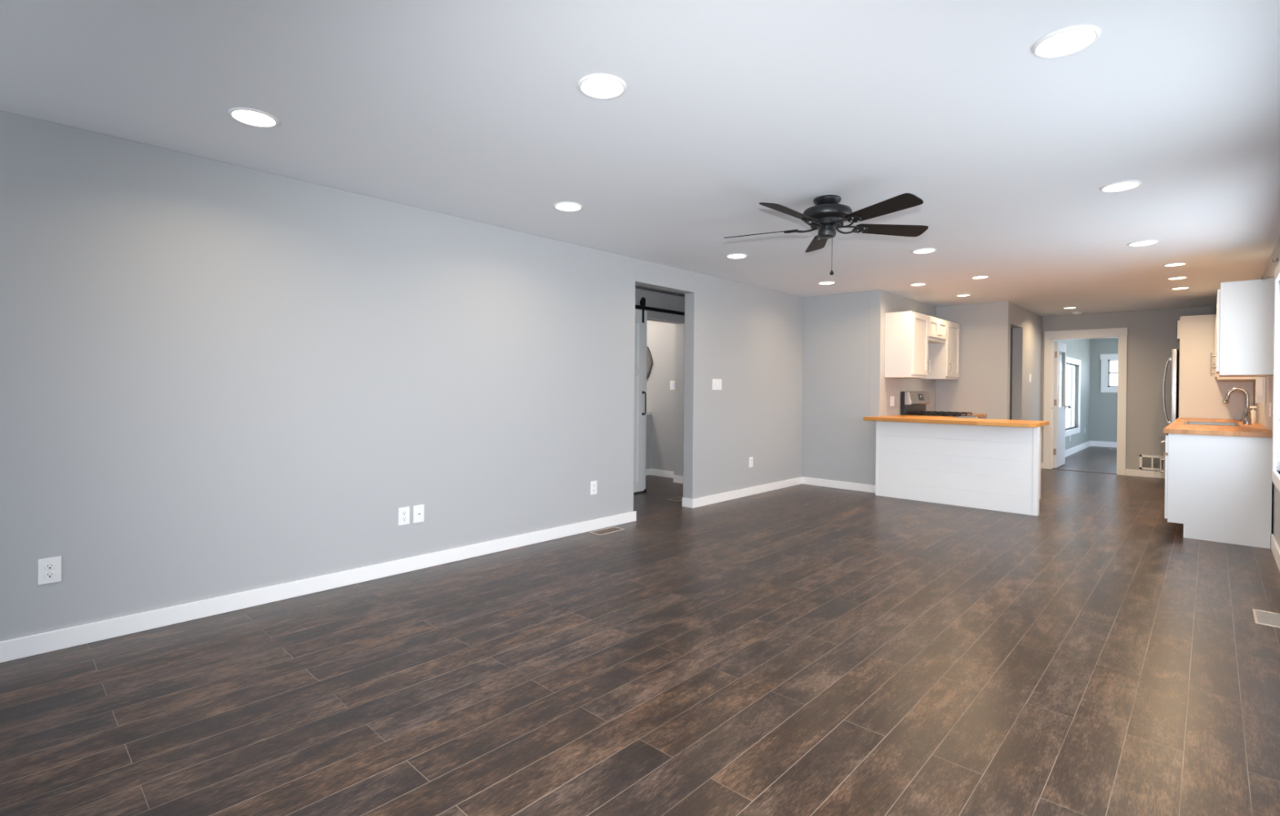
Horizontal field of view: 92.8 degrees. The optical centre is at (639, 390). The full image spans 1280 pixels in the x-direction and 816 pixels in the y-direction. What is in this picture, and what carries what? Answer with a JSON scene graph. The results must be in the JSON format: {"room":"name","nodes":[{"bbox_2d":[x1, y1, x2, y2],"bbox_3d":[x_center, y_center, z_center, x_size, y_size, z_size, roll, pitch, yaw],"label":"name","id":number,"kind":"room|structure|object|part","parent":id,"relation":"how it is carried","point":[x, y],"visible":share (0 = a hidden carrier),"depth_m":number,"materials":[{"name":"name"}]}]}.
{"room":"empty living room","nodes":[
{"label":"empty living room","id":0,"kind":"room"},
{"bbox_2d":[0,110,803,641],"bbox_3d":[-1.149,-0.010,4.583,0.130,2.440,9.720,1,0,43],"label":"wall","id":1,"kind":"structure","parent":0,"point":[218,379],"depth_m":3.54,"materials":[{"name":"paint"}]},
{"bbox_2d":[37,556,61,585],"bbox_3d":[-2.723,0.831,2.812,0.009,0.117,0.078,1,0,43],"label":"wall outlet","id":2,"kind":"object","parent":1,"relation":"attached to","point":[49,570],"visible":1,"depth_m":2.81,"materials":[{"name":"plastic"}]},
{"bbox_2d":[44,572,55,577],"bbox_3d":[-2.721,0.851,2.811,0.004,0.025,0.037,1,0,43],"label":"receptacle","id":3,"kind":"object","parent":2,"relation":"attached to","point":[46,575],"depth_m":2.81,"materials":[{"name":"plastic"}]},
{"bbox_2d":[44,563,55,569],"bbox_3d":[-2.721,0.812,2.811,0.004,0.025,0.037,1,0,43],"label":"receptacle","id":4,"kind":"object","parent":2,"relation":"attached to","point":[46,566],"depth_m":2.81,"materials":[{"name":"plastic"}]},
{"bbox_2d":[0,511,636,662],"bbox_3d":[-2.233,1.161,3.336,0.014,0.092,6.423,1,0,43],"label":"baseboard","id":5,"kind":"structure","parent":1,"relation":"attached to","point":[48,642],"depth_m":3.44,"materials":[{"name":"paint"}]},
{"bbox_2d":[398,506,409,525],"bbox_3d":[-1.566,0.834,4.048,0.009,0.117,0.076,1,0,43],"label":"wall outlet","id":6,"kind":"object","parent":1,"relation":"attached to","point":[403,513],"visible":1,"depth_m":4.04,"materials":[{"name":"plastic"}]},
{"bbox_2d":[413,504,424,523],"bbox_3d":[-1.492,0.835,4.120,0.018,0.117,0.076,1,0,43],"label":"plate","id":7,"kind":"object","parent":1,"relation":"attached to","point":[418,510],"visible":1,"depth_m":4.12,"materials":[{"name":"plastic"}]},
{"bbox_2d":[590,480,596,495],"bbox_3d":[-0.400,0.846,5.293,0.009,0.117,0.074,1,0,43],"label":"wall outlet","id":8,"kind":"object","parent":1,"relation":"attached to","point":[593,484],"visible":1,"depth_m":5.29,"materials":[{"name":"plastic"}]},
{"bbox_2d":[711,378,721,390],"bbox_3d":[0.835,-0.064,6.598,0.010,0.119,0.170,1,0,43],"label":"light switch","id":9,"kind":"object","parent":1,"relation":"attached to","point":[716,383],"visible":1,"depth_m":6.59,"materials":[{"name":"plastic"}]},
{"bbox_2d":[681,476,802,508],"bbox_3d":[1.286,1.174,7.189,0.144,0.092,2.321,1,0,43],"label":"baseboard","id":10,"kind":"structure","parent":1,"relation":"attached to","point":[703,501],"depth_m":6.90,"materials":[{"name":"paint"}]},
{"bbox_2d":[748,457,752,467],"bbox_3d":[1.293,0.835,7.101,0.009,0.120,0.078,1,0,43],"label":"wall outlet","id":11,"kind":"object","parent":1,"relation":"attached to","point":[750,459],"visible":1,"depth_m":7.09,"materials":[{"name":"plastic"}]},
{"bbox_2d":[0,446,1279,815],"bbox_3d":[2.365,1.276,7.939,8.424,0.100,19.730,1,0,43],"label":"floor","id":12,"kind":"structure","parent":0,"point":[802,650],"depth_m":2.59,"materials":[{"name":"brown wood"}]},
{"bbox_2d":[589,526,625,535],"bbox_3d":[-0.282,1.212,5.263,0.138,0.005,0.295,1,0,43],"label":"floor vent","id":13,"kind":"object","parent":12,"relation":"in","point":[607,531],"visible":1,"depth_m":5.26,"materials":[{"name":"metal"}]},
{"bbox_2d":[667,496,683,502],"bbox_3d":[0.455,1.212,6.816,0.150,0.005,0.280,1,0,43],"label":"floor vent","id":14,"kind":"object","parent":12,"relation":"in","point":[678,499],"visible":0.56,"depth_m":6.79,"materials":[{"name":"metal"}]},
{"bbox_2d":[901,391,977,418],"bbox_3d":[3.857,0.628,7.791,0.750,1.222,0.766,1,0,43],"label":"gas range","id":15,"kind":"object","parent":12,"relation":"on","point":[913,403],"visible":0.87,"depth_m":7.78,"materials":[{"name":"silver metal"}]},
{"bbox_3d":[3.646,0.100,7.992,0.078,0.163,0.756,1,0,43],"label":"control panel","id":16,"kind":"part","parent":15,"relation":"part of","materials":[{"name":"silver metal"}]},
{"bbox_2d":[906,413,970,417],"bbox_3d":[3.846,0.324,7.802,0.594,0.020,0.766,1,0,43],"label":"cooktop","id":17,"kind":"object","parent":15,"relation":"in","point":[927,415],"depth_m":7.61,"materials":[{"name":"black metal"}]},
{"bbox_3d":[4.062,0.380,7.599,0.080,0.125,0.766,1,0,43],"label":"knob panel","id":18,"kind":"part","parent":15,"relation":"part of","materials":[{"name":"silver metal"}]},
{"bbox_2d":[875,421,1041,515],"bbox_3d":[3.629,0.799,6.911,1.644,0.885,0.816,1,0,43],"label":"base cabinet","id":19,"kind":"object","parent":12,"relation":"on","point":[989,468],"visible":0.91,"depth_m":6.53,"materials":[{"name":"paint"}]},
{"bbox_3d":[2.791,0.791,7.163,0.032,0.885,0.034,1,0,43],"label":"corner post","id":20,"kind":"part","parent":19,"relation":"part of","materials":[{"name":"paint"}]},
{"bbox_2d":[862,414,1048,427],"bbox_3d":[3.553,0.336,6.863,1.702,0.039,0.998,1,0,43],"label":"countertop","id":21,"kind":"structure","parent":19,"relation":"on","point":[900,418],"depth_m":6.54,"materials":[{"name":"brown wood"}]},
{"bbox_3d":[3.963,0.806,6.098,0.045,0.885,0.086,1,0,43],"label":"corner post","id":22,"kind":"part","parent":19,"relation":"part of","materials":[{"name":"paint"}]},
{"bbox_2d":[1051,468,1116,474],"bbox_3d":[6.884,1.255,9.466,0.860,0.007,0.045,1,0,43],"label":"threshold","id":23,"kind":"object","parent":12,"relation":"on","point":[1051,468],"visible":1,"depth_m":9.44,"materials":[{"name":"brown wood"}]},
{"bbox_2d":[1163,437,1166,468],"bbox_3d":[5.328,0.819,5.672,0.684,0.886,0.469,1,0,43],"label":"base cabinet","id":24,"kind":"object","parent":12,"relation":"on","point":[1164,454],"visible":0.05,"depth_m":5.76,"materials":[{"name":"paint"}]},
{"bbox_3d":[4.968,0.658,5.757,0.039,0.155,0.012,1,0,43],"label":"handle","id":25,"kind":"part","parent":24,"relation":"part of","materials":[{"name":"silver metal"}]},
{"bbox_2d":[1162,348,1179,443],"bbox_3d":[7.285,0.370,7.879,0.816,1.797,0.920,1,0,43],"label":"refrigerator","id":26,"kind":"object","parent":12,"relation":"on","point":[1175,359],"visible":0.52,"depth_m":7.74,"materials":[{"name":"silver metal"}]},
{"bbox_3d":[6.992,0.005,8.083,0.102,0.884,0.026,1,0,43],"label":"handle","id":27,"kind":"part","parent":26,"relation":"part of","materials":[{"name":"silver metal"}]},
{"bbox_3d":[7.063,0.006,8.160,0.102,0.884,0.026,1,0,43],"label":"handle","id":28,"kind":"part","parent":26,"relation":"part of","materials":[{"name":"silver metal"}]},
{"bbox_3d":[6.927,0.021,7.899,0.060,1.090,0.457,1,0,43],"label":"door","id":29,"kind":"part","parent":26,"relation":"part of","materials":[{"name":"silver metal"}]},
{"bbox_2d":[1160,433,1272,548],"bbox_3d":[4.974,0.818,5.295,0.684,0.886,0.564,1,0,43],"label":"base cabinet","id":30,"kind":"object","parent":12,"relation":"on","point":[1219,487],"visible":0.95,"depth_m":5.06,"materials":[{"name":"paint"}]},
{"bbox_3d":[4.582,0.657,5.345,0.039,0.155,0.012,1,0,43],"label":"handle","id":31,"kind":"part","parent":30,"relation":"part of","materials":[{"name":"silver metal"}]},
{"bbox_3d":[4.760,0.840,5.496,0.020,0.545,0.557,1,0,43],"label":"door","id":32,"kind":"part","parent":30,"relation":"part of","materials":[{"name":"paint"}]},
{"bbox_3d":[4.763,0.466,5.494,0.020,0.153,0.557,1,0,43],"label":"drawer","id":33,"kind":"part","parent":30,"relation":"part of","materials":[{"name":"paint"}]},
{"bbox_2d":[1163,417,1272,438],"bbox_3d":[5.899,0.359,6.248,0.669,0.038,3.257,1,0,43],"label":"countertop","id":34,"kind":"structure","parent":30,"relation":"on","point":[1255,430],"depth_m":5.29,"materials":[{"name":"brown wood"}]},
{"bbox_2d":[1182,421,1239,426],"bbox_3d":[5.796,0.433,6.189,0.404,0.200,0.764,1,0,43],"label":"sink","id":35,"kind":"object","parent":34,"relation":"in","point":[1219,424],"visible":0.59,"depth_m":6.40,"materials":[{"name":"metal"}]},
{"bbox_2d":[1187,422,1235,425],"bbox_3d":[5.796,0.436,6.189,0.356,0.194,0.716,1,0,43],"label":"basin","id":36,"kind":"object","parent":35,"relation":"in","point":[1188,423],"depth_m":6.41,"materials":[{"name":"metal"}]},
{"bbox_2d":[1222,386,1252,425],"bbox_3d":[5.997,0.154,6.123,0.216,0.374,0.100,1,0,43],"label":"kitchen faucet","id":37,"kind":"object","parent":34,"relation":"on","point":[1246,415],"visible":1,"depth_m":6.08,"materials":[{"name":"metal"}]},
{"bbox_3d":[6.012,0.077,6.132,0.171,0.219,0.031,1,0,43],"label":"spout","id":38,"kind":"part","parent":37,"relation":"part of","materials":[{"name":"metal"}]},
{"bbox_3d":[6.033,0.219,6.054,0.021,0.096,0.048,1,0,43],"label":"lever","id":39,"kind":"part","parent":37,"relation":"part of","materials":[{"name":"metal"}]},
{"bbox_2d":[1249,406,1256,423],"bbox_3d":[6.415,0.254,6.390,0.065,0.178,0.048,1,0,43],"label":"soap dispenser","id":40,"kind":"object","parent":34,"relation":"on","point":[1253,412],"visible":0.74,"depth_m":6.37,"materials":[{"name":"white plastic"}]},
{"bbox_2d":[1250,410,1256,423],"bbox_3d":[6.420,0.276,6.385,0.048,0.136,0.048,1,0,43],"label":"bottle","id":41,"kind":"object","parent":34,"relation":"on","point":[1253,412],"depth_m":6.37,"materials":[{"name":"white plastic"}]},
{"bbox_2d":[1178,314,1253,419],"bbox_3d":[7.026,0.170,7.446,0.664,2.197,0.019,1,0,43],"label":"panel","id":42,"kind":"object","parent":12,"relation":"on","point":[1201,395],"visible":0.31,"depth_m":7.51,"materials":[{"name":"paint"}]},
{"bbox_2d":[1252,608,1279,627],"bbox_3d":[3.457,1.254,3.350,0.120,0.005,0.287,1,0,43],"label":"floor vent","id":43,"kind":"object","parent":12,"relation":"in","point":[1261,617],"visible":1,"depth_m":3.35,"materials":[{"name":"metal"}]},
{"bbox_3d":[4.284,0.798,8.318,0.678,0.885,0.574,1,0,43],"label":"base cabinet","id":44,"kind":"object","parent":12,"relation":"on","visible":0},
{"bbox_2d":[964,413,986,417],"bbox_3d":[4.282,0.336,8.320,0.665,0.039,0.578,1,0,43],"label":"countertop","id":45,"kind":"structure","parent":44,"relation":"on","point":[979,415],"depth_m":8.18,"materials":[{"name":"brown wood"}]},
{"bbox_2d":[0,0,1279,338],"bbox_3d":[2.387,-1.274,7.928,8.424,0.120,19.730,1,0,43],"label":"ceiling","id":46,"kind":"structure","parent":0,"point":[475,110],"depth_m":2.69,"materials":[{"name":"paint"}]},
{"bbox_2d":[227,107,279,127],"bbox_3d":[-1.732,-1.222,2.736,0.194,0.009,0.194,1,0,43],"label":"recessed light","id":47,"kind":"object","parent":46,"relation":"in","point":[251,117],"visible":1,"depth_m":2.73,"materials":[{"name":"paint"}]},
{"bbox_2d":[553,201,582,211],"bbox_3d":[-0.476,-1.217,4.044,0.194,0.009,0.194,1,0,43],"label":"recessed light","id":48,"kind":"object","parent":46,"relation":"in","point":[566,206],"visible":1,"depth_m":4.04,"materials":[{"name":"paint"}]},
{"bbox_2d":[577,73,626,98],"bbox_3d":[-0.150,-1.207,2.427,0.194,0.009,0.194,1,0,43],"label":"recessed light","id":49,"kind":"object","parent":46,"relation":"in","point":[599,86],"visible":1,"depth_m":2.42,"materials":[{"name":"paint"}]},
{"bbox_2d":[725,253,747,258],"bbox_3d":[0.873,-1.212,5.507,0.194,0.009,0.194,1,0,43],"label":"recessed light","id":50,"kind":"object","parent":46,"relation":"in","point":[731,255],"visible":1,"depth_m":5.50,"materials":[{"name":"paint"}]},
{"bbox_2d":[724,193,928,275],"bbox_3d":[1.142,-0.967,3.812,1.292,0.479,1.248,1,0,43],"label":"ceiling fan","id":51,"kind":"object","parent":46,"relation":"hanging from","point":[827,215],"visible":1,"depth_m":3.75,"materials":[{"name":"black metal"}]},
{"bbox_3d":[0.798,-1.036,4.035,0.483,0.040,0.135,1,0,27],"label":"blade","id":52,"kind":"part","parent":51,"relation":"part of","materials":[{"name":"brown wood"}]},
{"bbox_3d":[0.869,-1.033,3.545,0.136,0.040,0.485,1,0,43],"label":"blade","id":53,"kind":"part","parent":51,"relation":"part of","materials":[{"name":"brown wood"}]},
{"bbox_3d":[1.246,-1.033,4.261,0.135,0.040,0.483,1,0,9],"label":"blade","id":54,"kind":"part","parent":51,"relation":"part of","materials":[{"name":"brown wood"}]},
{"bbox_3d":[1.369,-1.029,3.459,0.135,0.040,0.483,0,0,-27],"label":"blade","id":55,"kind":"part","parent":51,"relation":"part of","materials":[{"name":"brown wood"}]},
{"bbox_3d":[1.599,-1.029,3.905,0.483,0.040,0.135,0,0,-9],"label":"blade","id":56,"kind":"part","parent":51,"relation":"part of","materials":[{"name":"brown wood"}]},
{"bbox_2d":[817,281,835,284],"bbox_3d":[2.098,-1.207,6.852,0.194,0.009,0.194,1,0,43],"label":"recessed light","id":57,"kind":"object","parent":46,"relation":"in","point":[820,282],"visible":1,"depth_m":6.84,"materials":[{"name":"paint"}]},
{"bbox_2d":[910,283,926,286],"bbox_3d":[3.146,-1.198,6.897,0.167,0.009,0.167,1,0,43],"label":"recessed light","id":58,"kind":"object","parent":46,"relation":"in","point":[913,284],"visible":1,"depth_m":6.89,"materials":[{"name":"paint"}]},
{"bbox_2d":[911,248,936,253],"bbox_3d":[2.439,-1.197,5.234,0.194,0.009,0.194,1,0,43],"label":"recessed light","id":59,"kind":"object","parent":46,"relation":"in","point":[923,251],"visible":1,"depth_m":5.23,"materials":[{"name":"paint"}]},
{"bbox_2d":[955,293,970,297],"bbox_3d":[4.064,-1.194,7.661,0.167,0.009,0.167,1,0,43],"label":"recessed light","id":60,"kind":"object","parent":46,"relation":"in","point":[964,295],"visible":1,"depth_m":7.66,"materials":[{"name":"paint"}]},
{"bbox_2d":[971,275,989,279],"bbox_3d":[3.586,-1.192,6.429,0.167,0.009,0.167,1,0,43],"label":"recessed light","id":61,"kind":"object","parent":46,"relation":"in","point":[975,277],"visible":1,"depth_m":6.42,"materials":[{"name":"paint"}]},
{"bbox_2d":[1031,24,1101,58],"bbox_3d":[1.458,-1.191,2.090,0.194,0.009,0.194,1,0,43],"label":"recessed light","id":62,"kind":"object","parent":46,"relation":"in","point":[1071,40],"visible":1,"depth_m":2.08,"materials":[{"name":"paint"}]},
{"bbox_2d":[1062,306,1077,309],"bbox_3d":[6.147,-1.180,8.715,0.167,0.009,0.167,1,0,43],"label":"recessed light","id":63,"kind":"object","parent":46,"relation":"in","point":[1066,308],"visible":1,"depth_m":8.72,"materials":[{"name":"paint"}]},
{"bbox_2d":[1071,311,1082,315],"bbox_3d":[6.606,-1.164,9.217,0.130,0.038,0.130,1,0,43],"label":"smoke detector","id":64,"kind":"object","parent":46,"relation":"attached to","point":[1073,313],"visible":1,"depth_m":9.17,"materials":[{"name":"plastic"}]},
{"bbox_2d":[1099,180,1142,192],"bbox_3d":[2.798,-1.186,3.550,0.194,0.009,0.194,1,0,43],"label":"recessed light","id":65,"kind":"object","parent":46,"relation":"in","point":[1120,186],"visible":1,"depth_m":3.54,"materials":[{"name":"paint"}]},
{"bbox_2d":[1127,240,1158,246],"bbox_3d":[4.042,-1.181,4.903,0.194,0.009,0.194,1,0,43],"label":"recessed light","id":66,"kind":"object","parent":46,"relation":"in","point":[1141,243],"visible":1,"depth_m":4.90,"materials":[{"name":"paint"}]},
{"bbox_2d":[1163,262,1186,266],"bbox_3d":[5.002,-1.177,5.701,0.167,0.009,0.167,1,0,43],"label":"recessed light","id":67,"kind":"object","parent":46,"relation":"in","point":[1172,264],"visible":1,"depth_m":5.71,"materials":[{"name":"paint"}]},
{"bbox_2d":[1167,276,1188,279],"bbox_3d":[5.622,-1.174,6.376,0.167,0.009,0.167,1,0,43],"label":"recessed light","id":68,"kind":"object","parent":46,"relation":"in","point":[1174,277],"visible":1,"depth_m":6.37,"materials":[{"name":"paint"}]},
{"bbox_2d":[1170,286,1190,289],"bbox_3d":[6.201,-1.172,6.997,0.167,0.009,0.167,1,0,43],"label":"recessed light","id":69,"kind":"object","parent":46,"relation":"in","point":[1184,287],"visible":1,"depth_m":7.00,"materials":[{"name":"paint"}]},
{"bbox_2d":[635,286,684,476],"bbox_3d":[-0.040,-0.009,6.681,1.119,2.440,5.500,1,0,43],"label":"wall","id":70,"kind":"structure","parent":0,"point":[654,298],"depth_m":7.93,"materials":[{"name":"paint"}]},
{"bbox_2d":[635,304,684,315],"bbox_3d":[-0.082,-0.983,7.136,0.058,0.042,2.300,1,0,43],"label":"barn door track","id":71,"kind":"object","parent":70,"relation":"attached to","point":[639,307],"visible":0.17,"depth_m":7.46,"materials":[{"name":"black metal"}]},
{"bbox_2d":[633,297,647,493],"bbox_3d":[-0.225,0.053,6.938,0.100,2.310,0.882,1,0,43],"label":"door","id":72,"kind":"structure","parent":71,"relation":"hanging from","point":[641,316],"depth_m":7.18,"materials":[{"name":"paint"}]},
{"bbox_3d":[0.053,0.152,7.199,0.050,0.285,0.034,1,0,43],"label":"handle","id":73,"kind":"part","parent":72,"relation":"part of","materials":[{"name":"black metal"}]},
{"bbox_2d":[645,468,683,484],"bbox_3d":[0.528,1.161,8.474,0.869,0.092,1.900,1,0,43],"label":"baseboard","id":74,"kind":"structure","parent":70,"relation":"attached to","point":[652,472],"depth_m":8.48,"materials":[{"name":"paint"}]},
{"bbox_2d":[645,320,675,471],"bbox_3d":[-1.020,-0.025,8.315,2.545,2.440,2.345,1,0,43],"label":"wall","id":75,"kind":"structure","parent":0,"point":[660,336],"depth_m":8.55,"materials":[{"name":"paint"}]},
{"bbox_2d":[646,346,653,379],"bbox_3d":[-0.054,-0.399,8.862,0.630,0.630,0.028,1,0,43],"label":"wall mirror","id":76,"kind":"object","parent":75,"relation":"attached to","point":[649,359],"visible":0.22,"depth_m":8.69,"materials":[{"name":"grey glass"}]},
{"bbox_2d":[646,351,649,373],"bbox_3d":[-0.050,-0.399,8.866,0.574,0.574,0.008,1,0,43],"label":"mirror glass","id":77,"kind":"object","parent":76,"relation":"attached to","point":[647,352],"depth_m":8.70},
{"bbox_2d":[670,381,675,390],"bbox_3d":[0.460,-0.071,8.391,0.125,0.125,0.010,1,0,43],"label":"light switch","id":78,"kind":"object","parent":75,"relation":"attached to","point":[672,383],"visible":0.74,"depth_m":8.40,"materials":[{"name":"plastic"}]},
{"bbox_2d":[801,289,936,485],"bbox_3d":[3.230,0.011,8.422,1.015,2.440,2.131,1,0,43],"label":"wall","id":79,"kind":"structure","parent":0,"point":[844,382],"depth_m":7.63,"materials":[{"name":"paint"}]},
{"bbox_2d":[802,476,875,493],"bbox_3d":[2.500,1.183,7.632,1.024,0.092,0.014,1,0,43],"label":"baseboard","id":80,"kind":"structure","parent":79,"relation":"attached to","point":[807,481],"depth_m":7.62,"materials":[{"name":"paint"}]},
{"bbox_2d":[890,396,894,406],"bbox_3d":[3.135,0.134,7.574,0.009,0.122,0.118,1,0,43],"label":"wall outlet","id":81,"kind":"object","parent":79,"relation":"attached to","point":[891,397],"visible":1,"depth_m":7.57,"materials":[{"name":"plastic"}]},
{"bbox_2d":[884,311,930,377],"bbox_3d":[3.289,-0.546,7.465,0.368,0.780,0.552,1,0,43],"label":"upper cabinet","id":82,"kind":"object","parent":79,"relation":"attached to","point":[906,333],"visible":1,"depth_m":7.30,"materials":[{"name":"paint"}]},
{"bbox_3d":[3.392,-0.552,7.376,0.020,0.725,0.498,1,0,43],"label":"door","id":83,"kind":"part","parent":82,"relation":"part of","materials":[{"name":"paint"}]},
{"bbox_3d":[3.557,-0.297,7.513,0.039,0.155,0.012,1,0,43],"label":"handle","id":84,"kind":"part","parent":82,"relation":"part of","materials":[{"name":"silver metal"}]},
{"bbox_2d":[927,315,946,343],"bbox_3d":[3.723,-0.782,7.932,0.358,0.304,0.716,1,0,43],"label":"upper cabinet","id":85,"kind":"object","parent":79,"relation":"attached to","point":[937,327],"visible":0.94,"depth_m":7.82,"materials":[{"name":"paint"}]},
{"bbox_3d":[3.707,-0.794,7.709,0.020,0.239,0.338,1,0,43],"label":"door","id":86,"kind":"part","parent":85,"relation":"part of","materials":[{"name":"paint"}]},
{"bbox_3d":[3.943,-0.793,7.961,0.020,0.239,0.336,1,0,43],"label":"door","id":87,"kind":"part","parent":85,"relation":"part of","materials":[{"name":"paint"}]},
{"bbox_2d":[920,320,959,379],"bbox_3d":[4.165,-0.543,8.400,0.368,0.780,0.570,1,0,43],"label":"upper cabinet","id":88,"kind":"object","parent":79,"relation":"attached to","point":[944,357],"visible":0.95,"depth_m":8.21,"materials":[{"name":"paint"}]},
{"bbox_3d":[4.262,-0.549,8.305,0.020,0.725,0.523,1,0,43],"label":"door","id":89,"kind":"part","parent":88,"relation":"part of","materials":[{"name":"paint"}]},
{"bbox_2d":[1009,328,1012,419],"bbox_3d":[5.241,0.024,9.557,1.188,2.440,2.275,1,0,43],"label":"wall","id":90,"kind":"structure","parent":0,"point":[1011,359],"depth_m":10.09,"materials":[{"name":"paint"}]},
{"bbox_2d":[934,301,1091,450],"bbox_3d":[7.250,0.033,11.309,0.909,2.440,7.839,1,0,43],"label":"wall","id":91,"kind":"structure","parent":0,"point":[982,386],"depth_m":8.55,"materials":[{"name":"paint"}]},
{"bbox_2d":[1053,355,1080,440],"bbox_3d":[8.143,0.117,11.684,0.129,1.505,2.910,1,0,43],"label":"window","id":92,"kind":"structure","parent":91,"relation":"in","point":[1068,360],"depth_m":12.53,"materials":[{"name":"paint"}]},
{"bbox_3d":[8.113,0.116,11.713,0.045,1.285,2.690,1,0,43],"label":"frame","id":93,"kind":"part","parent":92,"relation":"part of","materials":[{"name":"paint"}]},
{"bbox_2d":[1065,440,1116,457],"bbox_3d":[9.247,1.209,11.082,2.374,0.125,5.434,1,0,43],"label":"baseboard","id":94,"kind":"structure","parent":91,"relation":"attached to","point":[1070,451],"depth_m":13.55,"materials":[{"name":"paint"}]},
{"bbox_2d":[1089,337,1118,442],"bbox_3d":[11.165,0.059,13.115,2.674,2.440,0.150,1,0,43],"label":"wall","id":95,"kind":"structure","parent":0,"point":[1104,406],"depth_m":13.74,"materials":[{"name":"paint"}]},
{"bbox_2d":[1099,354,1118,392],"bbox_3d":[11.012,-0.378,13.211,1.670,0.860,0.131,1,0,43],"label":"window","id":96,"kind":"structure","parent":95,"relation":"in","point":[1105,387],"depth_m":13.67,"materials":[{"name":"paint"}]},
{"bbox_3d":[11.041,-0.378,13.243,1.390,0.620,0.045,1,0,43],"label":"frame","id":97,"kind":"part","parent":96,"relation":"part of","materials":[{"name":"paint"}]},
{"bbox_2d":[1040,306,1217,472],"bbox_3d":[7.315,0.044,9.084,2.486,2.440,0.130,1,0,43],"label":"wall","id":98,"kind":"structure","parent":0,"point":[1152,335],"depth_m":8.93,"materials":[{"name":"paint"}]},
{"bbox_2d":[1043,327,1127,475],"bbox_3d":[7.168,0.161,9.753,1.042,2.197,0.954,1,0,43],"label":"door frame","id":99,"kind":"structure","parent":98,"relation":"in","point":[1054,455],"depth_m":9.71,"materials":[{"name":"paint"}]},
{"bbox_2d":[1125,469,1164,478],"bbox_3d":[7.483,1.220,8.824,0.715,0.092,0.014,1,0,43],"label":"baseboard","id":100,"kind":"structure","parent":98,"relation":"attached to","point":[1128,472],"depth_m":8.91,"materials":[{"name":"paint"}]},
{"bbox_2d":[1139,454,1164,471],"bbox_3d":[7.551,1.053,8.762,0.581,0.208,0.012,1,0,43],"label":"air vent","id":101,"kind":"object","parent":98,"relation":"in","point":[1148,461],"visible":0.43,"depth_m":8.88,"materials":[{"name":"metal"}]},
{"bbox_2d":[1253,237,1279,548],"bbox_3d":[5.396,0.045,5.106,0.150,2.440,19.430,1,0,43],"label":"wall","id":102,"kind":"structure","parent":0,"point":[1262,410],"depth_m":5.07,"materials":[{"name":"paint"}]},
{"bbox_2d":[1177,320,1180,342],"bbox_3d":[7.354,-0.787,7.815,0.707,0.277,0.962,1,0,43],"label":"upper cabinet","id":103,"kind":"object","parent":102,"relation":"attached to","point":[1178,322],"visible":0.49,"depth_m":7.69,"materials":[{"name":"paint"}]},
{"bbox_2d":[1210,315,1255,380],"bbox_3d":[6.803,-0.503,6.989,0.378,0.767,0.944,1,0,43],"label":"upper cabinet","id":104,"kind":"object","parent":102,"relation":"attached to","point":[1216,375],"visible":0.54,"depth_m":6.75,"materials":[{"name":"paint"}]},
{"bbox_3d":[6.540,-0.492,6.915,0.020,0.682,0.461,1,0,43],"label":"door","id":105,"kind":"part","parent":104,"relation":"part of","materials":[{"name":"paint"}]},
{"bbox_2d":[1210,278,1274,377],"bbox_3d":[5.211,-0.509,5.289,0.378,0.767,0.877,1,0,43],"label":"upper cabinet","id":106,"kind":"object","parent":102,"relation":"attached to","point":[1245,312],"visible":0.98,"depth_m":4.96,"materials":[{"name":"paint"}]},
{"bbox_3d":[5.052,-0.254,5.370,0.039,0.155,0.012,1,0,43],"label":"handle","id":107,"kind":"part","parent":106,"relation":"part of","materials":[{"name":"silver metal"}]},
{"bbox_3d":[5.259,-0.497,5.547,0.020,0.682,0.428,1,0,43],"label":"door","id":108,"kind":"part","parent":106,"relation":"part of","materials":[{"name":"paint"}]},
{"bbox_3d":[4.960,-0.498,5.228,0.020,0.682,0.428,1,0,43],"label":"door","id":109,"kind":"part","parent":106,"relation":"part of","materials":[{"name":"paint"}]},
{"bbox_2d":[1255,377,1266,403],"bbox_3d":[5.825,-0.023,5.721,0.063,0.283,0.124,1,0,43],"label":"wall box","id":110,"kind":"object","parent":102,"relation":"attached to","point":[1260,382],"visible":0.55,"depth_m":5.68,"materials":[{"name":"white plastic"}]},
{"bbox_2d":[1269,403,1271,417],"bbox_3d":[5.354,0.164,5.179,0.009,0.117,0.160,1,0,43],"label":"wall outlet","id":111,"kind":"object","parent":102,"relation":"attached to","point":[1270,404],"visible":1,"depth_m":5.12,"materials":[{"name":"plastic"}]},
{"bbox_2d":[1271,533,1279,571],"bbox_3d":[1.859,1.190,1.464,0.014,0.122,9.285,1,0,43],"label":"baseboard","id":112,"kind":"structure","parent":102,"relation":"attached to","point":[1275,548],"depth_m":4.51,"materials":[{"name":"paint"}]},
{"bbox_2d":[1271,261,1279,492],"bbox_3d":[4.240,-0.112,3.921,0.129,1.635,2.200,1,0,43],"label":"window","id":113,"kind":"structure","parent":102,"relation":"in","point":[1275,475],"depth_m":4.69,"materials":[{"name":"paint"}]}
]}

